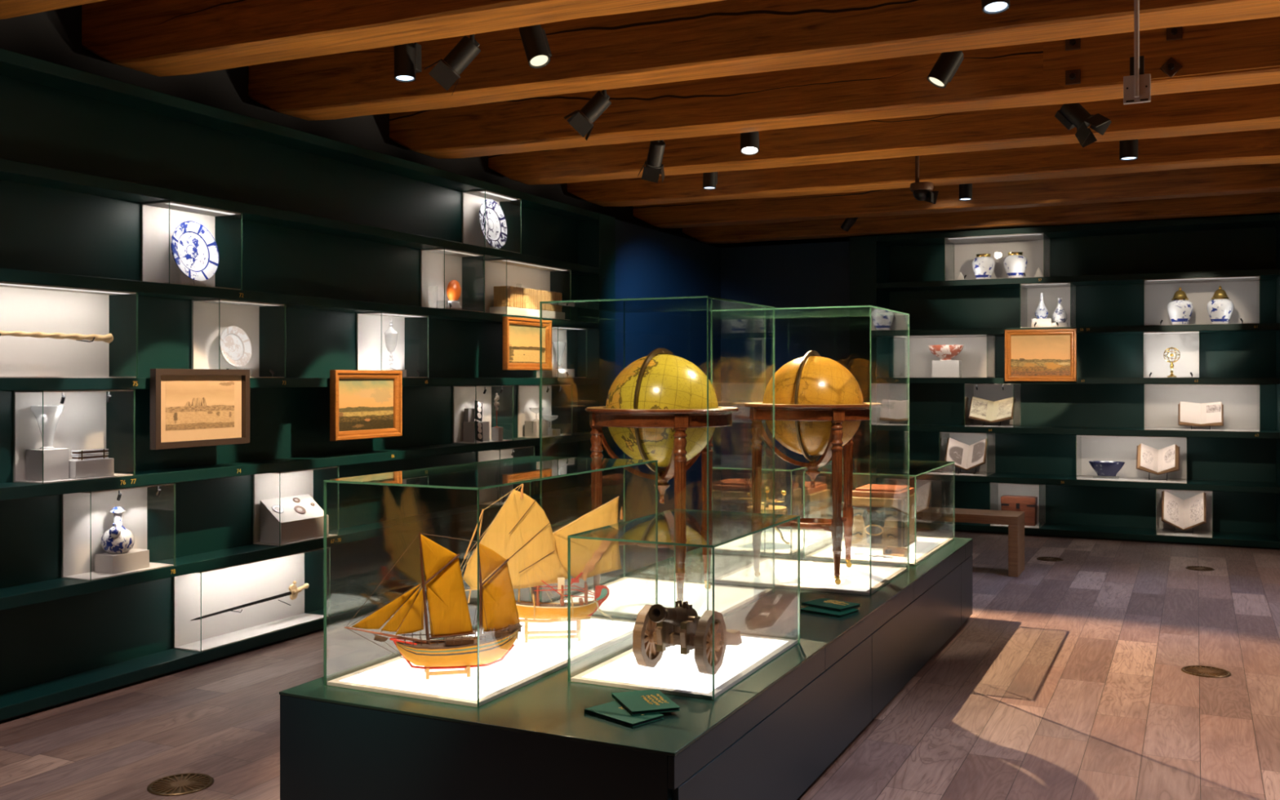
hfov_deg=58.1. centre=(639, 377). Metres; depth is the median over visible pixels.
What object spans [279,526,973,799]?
plinth
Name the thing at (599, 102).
track spotlight
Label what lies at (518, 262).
diffuser
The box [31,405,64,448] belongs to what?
glass vase
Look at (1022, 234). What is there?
diffuser
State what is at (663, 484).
pendant
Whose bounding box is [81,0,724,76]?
ceiling beam
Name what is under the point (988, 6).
track spotlight
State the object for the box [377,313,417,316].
diffuser
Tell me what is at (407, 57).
track spotlight
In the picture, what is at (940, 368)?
block
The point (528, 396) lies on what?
display case
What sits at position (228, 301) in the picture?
diffuser
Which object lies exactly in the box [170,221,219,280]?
plate
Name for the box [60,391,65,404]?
spotlight
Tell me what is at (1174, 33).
bolt
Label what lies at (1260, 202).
ceiling beam
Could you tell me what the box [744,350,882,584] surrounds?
globe
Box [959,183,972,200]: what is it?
track spotlight
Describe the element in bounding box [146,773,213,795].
floor vent
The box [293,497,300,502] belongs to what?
medal
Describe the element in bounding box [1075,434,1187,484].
display case
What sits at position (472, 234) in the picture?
display case
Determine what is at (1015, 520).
bench
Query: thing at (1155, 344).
display case
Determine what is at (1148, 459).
open book
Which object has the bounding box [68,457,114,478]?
block
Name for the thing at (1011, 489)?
display case
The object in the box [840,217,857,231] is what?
track spotlight
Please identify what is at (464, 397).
display case
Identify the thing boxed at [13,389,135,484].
display case
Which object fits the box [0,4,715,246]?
wall
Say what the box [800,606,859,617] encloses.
booklet
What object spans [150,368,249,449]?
framed print
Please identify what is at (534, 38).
track spotlight
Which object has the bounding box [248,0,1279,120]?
ceiling beam
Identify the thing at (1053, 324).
block
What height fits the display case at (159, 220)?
0.446 m
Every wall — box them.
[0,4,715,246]
[715,213,1279,248]
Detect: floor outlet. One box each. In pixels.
[1036,556,1062,561]
[1181,665,1231,677]
[1185,565,1214,570]
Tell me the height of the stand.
0.258 m
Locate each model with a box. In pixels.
[344,532,522,679]
[460,484,622,642]
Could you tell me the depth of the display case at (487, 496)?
9.37 m
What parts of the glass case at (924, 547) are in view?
pane, pane, pane, light panel, pane, pane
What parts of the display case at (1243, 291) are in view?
pane, floor panel, panel, pane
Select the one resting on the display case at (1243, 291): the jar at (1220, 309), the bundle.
the jar at (1220, 309)
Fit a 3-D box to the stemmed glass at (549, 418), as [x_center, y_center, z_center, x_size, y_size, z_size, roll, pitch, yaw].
[-0.782,0.390,10.007,0.149,0.118,0.149,0,0,26]
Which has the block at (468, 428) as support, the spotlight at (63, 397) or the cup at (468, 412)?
the cup at (468, 412)
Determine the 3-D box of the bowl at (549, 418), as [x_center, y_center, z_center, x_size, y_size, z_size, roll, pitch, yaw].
[-0.782,0.357,10.007,0.149,0.052,0.149,0,0,26]
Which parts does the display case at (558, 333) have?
panel, floor panel, panel, pane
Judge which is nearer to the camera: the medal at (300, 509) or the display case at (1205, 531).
the medal at (300, 509)
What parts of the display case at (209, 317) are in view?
pane, panel, panel, floor panel, pane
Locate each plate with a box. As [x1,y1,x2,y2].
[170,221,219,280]
[479,199,507,248]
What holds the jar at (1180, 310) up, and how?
on the display case at (1243, 291)
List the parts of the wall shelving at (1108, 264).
shelf, shelf, shelf, shelf, shelf, shelf, shelf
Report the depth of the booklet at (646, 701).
3.68 m
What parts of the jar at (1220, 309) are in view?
brass lid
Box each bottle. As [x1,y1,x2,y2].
[1035,293,1048,318]
[1052,297,1066,322]
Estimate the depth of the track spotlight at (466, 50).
5.89 m
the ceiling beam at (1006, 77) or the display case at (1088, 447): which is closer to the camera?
the ceiling beam at (1006, 77)
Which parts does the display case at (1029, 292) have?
pane, panel, floor panel, panel, pane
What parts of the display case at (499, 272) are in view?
panel, panel, floor panel, pane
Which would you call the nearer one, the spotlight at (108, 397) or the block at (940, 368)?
the spotlight at (108, 397)
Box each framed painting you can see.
[329,369,402,440]
[502,316,551,370]
[1004,328,1076,381]
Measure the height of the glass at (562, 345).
0.238 m
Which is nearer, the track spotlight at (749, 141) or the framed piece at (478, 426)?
the track spotlight at (749, 141)
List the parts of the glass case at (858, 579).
pane, pane, light panel, pane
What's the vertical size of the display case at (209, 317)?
0.446 m
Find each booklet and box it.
[584,700,663,728]
[611,688,679,715]
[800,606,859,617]
[801,597,861,612]
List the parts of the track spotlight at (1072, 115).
barn door, barn door, barn door, barn door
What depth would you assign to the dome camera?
8.90 m
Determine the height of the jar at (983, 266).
0.270 m
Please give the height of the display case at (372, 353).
0.446 m
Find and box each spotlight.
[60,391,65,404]
[106,391,111,402]
[116,489,121,500]
[155,485,160,496]
[394,42,422,82]
[423,34,480,95]
[519,24,551,68]
[564,89,611,140]
[637,139,665,182]
[702,171,717,189]
[740,131,759,155]
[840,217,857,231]
[926,50,964,88]
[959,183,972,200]
[981,0,1009,14]
[1054,102,1111,147]
[1119,139,1137,160]
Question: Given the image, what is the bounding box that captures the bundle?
[493,285,563,311]
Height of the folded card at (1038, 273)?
0.105 m
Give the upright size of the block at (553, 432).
0.052 m
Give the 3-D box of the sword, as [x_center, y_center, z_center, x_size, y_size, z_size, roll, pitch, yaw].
[-2.345,1.342,6.886,0.119,0.148,0.949,0,0,26]
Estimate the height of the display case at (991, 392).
0.446 m
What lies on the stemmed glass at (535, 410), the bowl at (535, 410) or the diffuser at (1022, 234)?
the bowl at (535, 410)
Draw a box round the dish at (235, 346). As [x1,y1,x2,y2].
[219,325,251,367]
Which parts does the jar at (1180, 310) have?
brass lid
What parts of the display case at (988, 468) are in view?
panel, floor panel, pane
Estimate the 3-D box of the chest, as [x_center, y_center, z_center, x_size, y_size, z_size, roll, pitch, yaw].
[3.918,1.371,11.909,0.343,0.290,0.172,0,0,26]
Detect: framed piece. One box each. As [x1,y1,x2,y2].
[474,400,482,421]
[475,421,483,441]
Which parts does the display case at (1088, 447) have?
pane, panel, floor panel, pane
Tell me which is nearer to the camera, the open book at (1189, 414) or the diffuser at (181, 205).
the diffuser at (181, 205)
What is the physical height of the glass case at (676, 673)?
0.511 m
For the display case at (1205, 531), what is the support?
on the wall shelving at (1108, 264)
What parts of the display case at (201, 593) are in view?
pane, floor panel, panel, pane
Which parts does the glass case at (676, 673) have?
pane, pane, pane, light panel, pane, pane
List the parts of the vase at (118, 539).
spout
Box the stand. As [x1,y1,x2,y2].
[260,493,328,544]
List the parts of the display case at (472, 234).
panel, panel, pane, pane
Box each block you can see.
[26,448,68,480]
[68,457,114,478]
[94,548,149,573]
[376,369,406,377]
[462,421,489,442]
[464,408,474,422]
[489,306,564,319]
[491,426,502,440]
[524,420,547,436]
[544,368,574,377]
[547,428,560,435]
[932,360,961,377]
[1031,318,1053,327]
[1051,322,1068,326]
[1093,475,1119,479]
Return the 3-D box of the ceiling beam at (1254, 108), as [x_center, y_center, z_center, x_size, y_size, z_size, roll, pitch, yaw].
[3.321,-1.846,7.686,9.903,0.463,0.332,0,0,24]
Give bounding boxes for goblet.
[384,319,398,369]
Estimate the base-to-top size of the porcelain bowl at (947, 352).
0.160 m
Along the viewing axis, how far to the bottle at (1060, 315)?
11.70 m
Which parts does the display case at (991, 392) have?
pane, floor panel, panel, pane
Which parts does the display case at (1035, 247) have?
pane, floor panel, panel, pane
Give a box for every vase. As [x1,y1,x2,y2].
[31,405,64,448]
[101,506,134,554]
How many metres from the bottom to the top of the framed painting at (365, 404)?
0.452 m
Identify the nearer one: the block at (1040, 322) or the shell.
the shell
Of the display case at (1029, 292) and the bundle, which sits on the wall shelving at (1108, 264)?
the display case at (1029, 292)
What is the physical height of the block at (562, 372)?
0.072 m
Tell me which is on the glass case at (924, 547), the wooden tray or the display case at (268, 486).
the wooden tray
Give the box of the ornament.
[493,392,499,427]
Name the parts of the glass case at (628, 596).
pane, pane, light panel, pane, pane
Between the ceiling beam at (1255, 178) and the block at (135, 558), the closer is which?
the block at (135, 558)
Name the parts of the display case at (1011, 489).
pane, panel, floor panel, panel, pane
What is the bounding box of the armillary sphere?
[1163,346,1180,377]
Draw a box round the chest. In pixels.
[1000,494,1037,525]
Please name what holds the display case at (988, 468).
on the wall shelving at (1108, 264)
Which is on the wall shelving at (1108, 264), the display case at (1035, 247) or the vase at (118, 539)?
the display case at (1035, 247)
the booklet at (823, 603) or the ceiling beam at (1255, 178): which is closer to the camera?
the booklet at (823, 603)
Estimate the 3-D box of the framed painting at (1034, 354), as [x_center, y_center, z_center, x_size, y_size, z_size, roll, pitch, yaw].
[4.021,-0.224,11.575,0.685,0.523,0.056,0,0,26]
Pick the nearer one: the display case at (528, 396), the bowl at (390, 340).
the bowl at (390, 340)
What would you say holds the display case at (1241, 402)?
on the wall shelving at (1108, 264)
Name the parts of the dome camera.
rod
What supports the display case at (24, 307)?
on the wall shelving at (333, 231)
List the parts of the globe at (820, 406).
leg, cradle arm, cradle arm, leg, leg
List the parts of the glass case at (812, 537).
pane, light panel, pane, pane, pane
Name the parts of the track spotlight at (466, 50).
barn door, barn door, track stem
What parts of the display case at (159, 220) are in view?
pane, panel, panel, floor panel, pane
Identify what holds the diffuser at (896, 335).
attached to the display case at (977, 356)
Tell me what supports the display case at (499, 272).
on the wall shelving at (333, 231)
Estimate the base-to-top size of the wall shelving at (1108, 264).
3.118 m
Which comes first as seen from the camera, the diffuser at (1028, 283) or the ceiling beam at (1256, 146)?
the ceiling beam at (1256, 146)
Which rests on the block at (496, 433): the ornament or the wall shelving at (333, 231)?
the ornament
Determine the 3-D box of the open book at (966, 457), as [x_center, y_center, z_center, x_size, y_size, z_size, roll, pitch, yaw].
[3.448,0.807,12.140,0.419,0.341,0.317,0,0,26]
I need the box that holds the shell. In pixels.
[445,280,462,309]
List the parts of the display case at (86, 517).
pane, panel, floor panel, panel, pane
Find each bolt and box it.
[1065,37,1080,50]
[1065,69,1080,84]
[1160,57,1182,77]
[1166,26,1182,40]
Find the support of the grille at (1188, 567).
attached to the floor outlet at (1190, 567)
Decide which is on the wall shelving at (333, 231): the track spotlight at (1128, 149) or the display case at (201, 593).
the display case at (201, 593)
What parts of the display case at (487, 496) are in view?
pane, panel, floor panel, panel, pane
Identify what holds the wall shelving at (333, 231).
on the floor
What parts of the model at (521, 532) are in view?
deck frame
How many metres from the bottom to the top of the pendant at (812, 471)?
0.155 m
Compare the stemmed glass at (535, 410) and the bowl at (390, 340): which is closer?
the bowl at (390, 340)
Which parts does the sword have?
blade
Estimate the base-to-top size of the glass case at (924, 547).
0.514 m
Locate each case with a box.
[0,280,137,377]
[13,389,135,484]
[61,483,175,581]
[71,448,108,460]
[140,200,242,289]
[172,546,330,652]
[191,298,285,377]
[252,466,338,546]
[323,455,657,708]
[355,311,428,377]
[420,248,484,312]
[452,385,513,444]
[462,189,521,253]
[476,445,534,506]
[484,258,570,319]
[517,384,572,438]
[536,326,586,377]
[539,296,774,618]
[567,508,799,701]
[710,305,909,595]
[712,455,843,555]
[803,458,955,566]
[893,334,995,377]
[939,431,995,476]
[944,232,1049,280]
[964,383,1021,427]
[989,482,1045,528]
[1020,282,1075,328]
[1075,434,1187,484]
[1142,330,1199,377]
[1143,275,1259,325]
[1143,383,1260,431]
[1155,488,1213,537]
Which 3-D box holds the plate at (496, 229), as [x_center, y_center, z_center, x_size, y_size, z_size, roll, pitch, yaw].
[-1.181,-1.226,9.192,0.089,0.397,0.401,0,0,26]
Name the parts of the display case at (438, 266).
panel, panel, floor panel, pane, pane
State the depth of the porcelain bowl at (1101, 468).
11.49 m
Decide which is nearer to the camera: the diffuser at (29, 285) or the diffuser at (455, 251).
the diffuser at (29, 285)
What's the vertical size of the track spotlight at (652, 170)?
0.652 m
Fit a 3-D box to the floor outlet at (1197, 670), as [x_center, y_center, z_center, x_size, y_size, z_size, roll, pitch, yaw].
[3.069,1.596,6.246,0.239,0.006,0.263,0,0,26]
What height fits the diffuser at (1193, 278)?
0.001 m
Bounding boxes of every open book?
[944,437,988,470]
[968,396,1015,422]
[1136,443,1179,475]
[1160,490,1206,530]
[1177,401,1223,426]
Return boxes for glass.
[528,407,543,421]
[542,415,558,429]
[552,342,565,368]
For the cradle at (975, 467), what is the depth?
12.15 m
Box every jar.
[972,253,995,279]
[1003,252,1027,277]
[1167,286,1193,324]
[1206,285,1233,324]
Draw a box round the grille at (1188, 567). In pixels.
[1187,566,1212,569]
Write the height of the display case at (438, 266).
0.446 m
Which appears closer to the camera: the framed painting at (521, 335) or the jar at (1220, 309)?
the framed painting at (521, 335)
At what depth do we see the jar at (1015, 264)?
11.85 m
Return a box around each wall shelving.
[0,48,615,722]
[849,213,1279,549]
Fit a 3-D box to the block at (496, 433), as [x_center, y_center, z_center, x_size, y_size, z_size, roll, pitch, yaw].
[-1.137,0.449,9.185,0.065,0.105,0.065,0,0,26]
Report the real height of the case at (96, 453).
0.048 m
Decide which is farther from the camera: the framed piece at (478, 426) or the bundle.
the bundle
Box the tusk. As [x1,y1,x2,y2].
[0,330,113,343]
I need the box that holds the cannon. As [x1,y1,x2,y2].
[632,600,742,675]
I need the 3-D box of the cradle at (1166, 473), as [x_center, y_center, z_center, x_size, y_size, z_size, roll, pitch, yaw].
[5.098,0.921,11.338,0.166,0.175,0.143,0,0,26]
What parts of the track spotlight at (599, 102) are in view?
barn door, barn door, barn door, barn door, track stem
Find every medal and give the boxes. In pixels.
[271,504,284,513]
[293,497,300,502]
[293,505,306,514]
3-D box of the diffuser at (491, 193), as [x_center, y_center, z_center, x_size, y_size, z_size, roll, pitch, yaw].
[-1.126,-1.450,9.196,0.048,0.001,0.467,0,0,26]
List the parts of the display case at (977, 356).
pane, panel, floor panel, pane, pane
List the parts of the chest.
lid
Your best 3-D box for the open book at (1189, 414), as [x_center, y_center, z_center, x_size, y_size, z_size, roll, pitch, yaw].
[5.450,0.354,11.198,0.399,0.241,0.197,0,0,26]
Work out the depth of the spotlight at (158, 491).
6.17 m
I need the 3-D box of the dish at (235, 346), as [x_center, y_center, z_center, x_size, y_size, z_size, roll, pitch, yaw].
[-2.388,-0.183,6.774,0.079,0.241,0.245,0,0,26]
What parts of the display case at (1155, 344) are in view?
pane, panel, floor panel, pane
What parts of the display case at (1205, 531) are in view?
pane, panel, floor panel, pane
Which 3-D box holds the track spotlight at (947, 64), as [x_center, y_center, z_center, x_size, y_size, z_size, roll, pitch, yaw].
[1.656,-1.820,6.227,0.187,0.520,0.210,0,0,26]
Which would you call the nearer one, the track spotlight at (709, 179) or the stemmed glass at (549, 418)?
the track spotlight at (709, 179)
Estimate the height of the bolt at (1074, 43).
0.080 m
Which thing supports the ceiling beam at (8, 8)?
attached to the ceiling
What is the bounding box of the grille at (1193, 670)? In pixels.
[1184,666,1227,675]
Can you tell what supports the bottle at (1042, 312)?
on the block at (1040, 322)
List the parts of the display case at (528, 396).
panel, panel, floor panel, pane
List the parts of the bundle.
binding cord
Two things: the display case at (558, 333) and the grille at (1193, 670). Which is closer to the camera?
the grille at (1193, 670)
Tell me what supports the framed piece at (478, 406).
on the block at (468, 428)
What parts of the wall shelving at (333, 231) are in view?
shelf, shelf, shelf, shelf, shelf, shelf, shelf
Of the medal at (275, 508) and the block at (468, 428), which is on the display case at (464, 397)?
the block at (468, 428)
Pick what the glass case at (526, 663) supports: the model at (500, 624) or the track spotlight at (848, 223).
the model at (500, 624)
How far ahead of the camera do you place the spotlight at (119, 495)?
5.94 m
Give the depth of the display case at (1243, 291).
11.42 m
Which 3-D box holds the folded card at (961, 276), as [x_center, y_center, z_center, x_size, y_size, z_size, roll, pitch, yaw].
[3.382,-1.065,12.131,0.084,0.089,0.050,0,0,26]
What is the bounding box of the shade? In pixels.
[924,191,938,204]
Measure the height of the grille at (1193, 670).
0.004 m
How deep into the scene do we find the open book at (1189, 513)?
11.23 m
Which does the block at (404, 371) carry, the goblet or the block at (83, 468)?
the goblet
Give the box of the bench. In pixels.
[798,501,1024,577]
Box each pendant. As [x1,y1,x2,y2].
[653,471,670,503]
[805,459,820,488]
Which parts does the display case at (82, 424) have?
pane, panel, floor panel, pane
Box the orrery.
[738,486,789,544]
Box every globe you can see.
[585,347,738,606]
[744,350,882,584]
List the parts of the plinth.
frieze panel, panel, frieze panel, panel, frieze panel, panel, frieze panel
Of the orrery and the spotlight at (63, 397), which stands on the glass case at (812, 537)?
the orrery
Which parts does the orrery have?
planet arm, leg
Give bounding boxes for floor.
[0,521,1279,799]
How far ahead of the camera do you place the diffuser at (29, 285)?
5.64 m
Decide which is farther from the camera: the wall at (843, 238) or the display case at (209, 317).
the wall at (843, 238)
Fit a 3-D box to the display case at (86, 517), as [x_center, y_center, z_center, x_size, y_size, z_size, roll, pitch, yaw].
[-2.724,0.792,6.034,0.221,0.446,0.528,0,0,26]
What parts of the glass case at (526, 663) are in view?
pane, pane, light panel, pane, pane, pane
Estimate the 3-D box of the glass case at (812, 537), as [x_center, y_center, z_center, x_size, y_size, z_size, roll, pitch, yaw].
[0.896,0.807,7.482,0.550,0.514,1.115,0,0,26]
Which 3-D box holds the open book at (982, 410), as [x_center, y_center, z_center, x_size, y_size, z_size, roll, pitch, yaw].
[3.686,0.337,12.055,0.454,0.275,0.262,0,0,26]
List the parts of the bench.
leg, seat, leg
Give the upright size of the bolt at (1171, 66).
0.111 m
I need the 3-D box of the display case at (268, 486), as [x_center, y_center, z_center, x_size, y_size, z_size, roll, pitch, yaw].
[-2.151,0.792,7.221,0.221,0.446,0.526,0,0,26]
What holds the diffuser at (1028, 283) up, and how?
attached to the display case at (1029, 292)
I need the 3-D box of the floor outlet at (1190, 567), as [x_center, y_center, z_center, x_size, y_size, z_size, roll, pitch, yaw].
[4.679,1.596,9.626,0.214,0.006,0.244,0,0,26]
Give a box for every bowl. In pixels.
[384,334,397,352]
[528,407,543,413]
[542,415,558,422]
[927,344,964,359]
[1088,461,1124,475]
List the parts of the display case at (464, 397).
panel, panel, floor panel, pane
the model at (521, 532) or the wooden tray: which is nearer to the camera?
the model at (521, 532)
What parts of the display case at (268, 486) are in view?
pane, panel, floor panel, panel, pane, pane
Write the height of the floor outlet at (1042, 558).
0.006 m
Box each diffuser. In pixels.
[0,283,128,293]
[164,203,235,214]
[219,300,276,306]
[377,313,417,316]
[440,249,478,256]
[480,191,516,199]
[502,260,567,271]
[896,335,959,337]
[947,233,1040,239]
[1028,283,1068,284]
[1150,276,1256,280]
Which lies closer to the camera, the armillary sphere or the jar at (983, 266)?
the armillary sphere
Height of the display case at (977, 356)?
0.446 m
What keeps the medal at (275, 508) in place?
on the stand
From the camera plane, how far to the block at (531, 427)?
9.78 m
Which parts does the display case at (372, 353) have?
pane, panel, panel, pane, floor panel, pane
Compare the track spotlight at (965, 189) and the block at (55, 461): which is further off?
the track spotlight at (965, 189)
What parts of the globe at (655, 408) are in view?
leg, cradle arm, cradle arm, leg, cradle arm, leg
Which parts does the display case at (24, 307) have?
panel, floor panel, pane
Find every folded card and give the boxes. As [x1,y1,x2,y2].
[957,272,964,279]
[1034,267,1043,276]
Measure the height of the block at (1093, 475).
0.024 m
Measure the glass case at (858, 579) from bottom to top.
1.416 m
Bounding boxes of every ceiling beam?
[0,0,105,19]
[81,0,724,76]
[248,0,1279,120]
[389,42,1279,159]
[488,83,1279,185]
[567,128,1279,206]
[632,163,1279,228]
[681,191,1279,243]
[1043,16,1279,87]
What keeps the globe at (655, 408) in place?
on the glass case at (628, 596)
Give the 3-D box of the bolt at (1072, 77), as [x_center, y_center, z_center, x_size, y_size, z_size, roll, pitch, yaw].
[2.433,-1.693,6.479,0.080,0.080,0.040,0,0,26]
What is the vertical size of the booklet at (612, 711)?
0.014 m
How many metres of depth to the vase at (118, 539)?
5.97 m
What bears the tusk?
attached to the display case at (24, 307)
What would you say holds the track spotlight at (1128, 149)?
hanging from the ceiling
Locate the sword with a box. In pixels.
[191,581,309,620]
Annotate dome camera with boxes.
[910,155,938,204]
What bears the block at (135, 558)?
on the display case at (86, 517)
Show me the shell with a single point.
(453, 289)
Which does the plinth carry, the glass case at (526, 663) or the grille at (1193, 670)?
the glass case at (526, 663)
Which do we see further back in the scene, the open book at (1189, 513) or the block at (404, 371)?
the open book at (1189, 513)
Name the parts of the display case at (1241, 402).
pane, panel, floor panel, pane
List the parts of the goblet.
stem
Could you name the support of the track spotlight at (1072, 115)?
hanging from the ceiling
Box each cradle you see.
[957,466,976,474]
[1148,472,1167,480]
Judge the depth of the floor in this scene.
5.63 m
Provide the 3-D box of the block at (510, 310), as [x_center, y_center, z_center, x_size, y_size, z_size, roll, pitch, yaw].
[-0.937,-0.541,9.702,0.170,0.058,0.940,0,0,26]
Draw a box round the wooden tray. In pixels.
[882,546,907,556]
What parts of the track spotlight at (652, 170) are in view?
barn door, barn door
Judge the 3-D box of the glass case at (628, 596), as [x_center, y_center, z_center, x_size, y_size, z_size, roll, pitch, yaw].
[0.104,0.357,5.513,0.835,1.414,0.870,0,0,26]

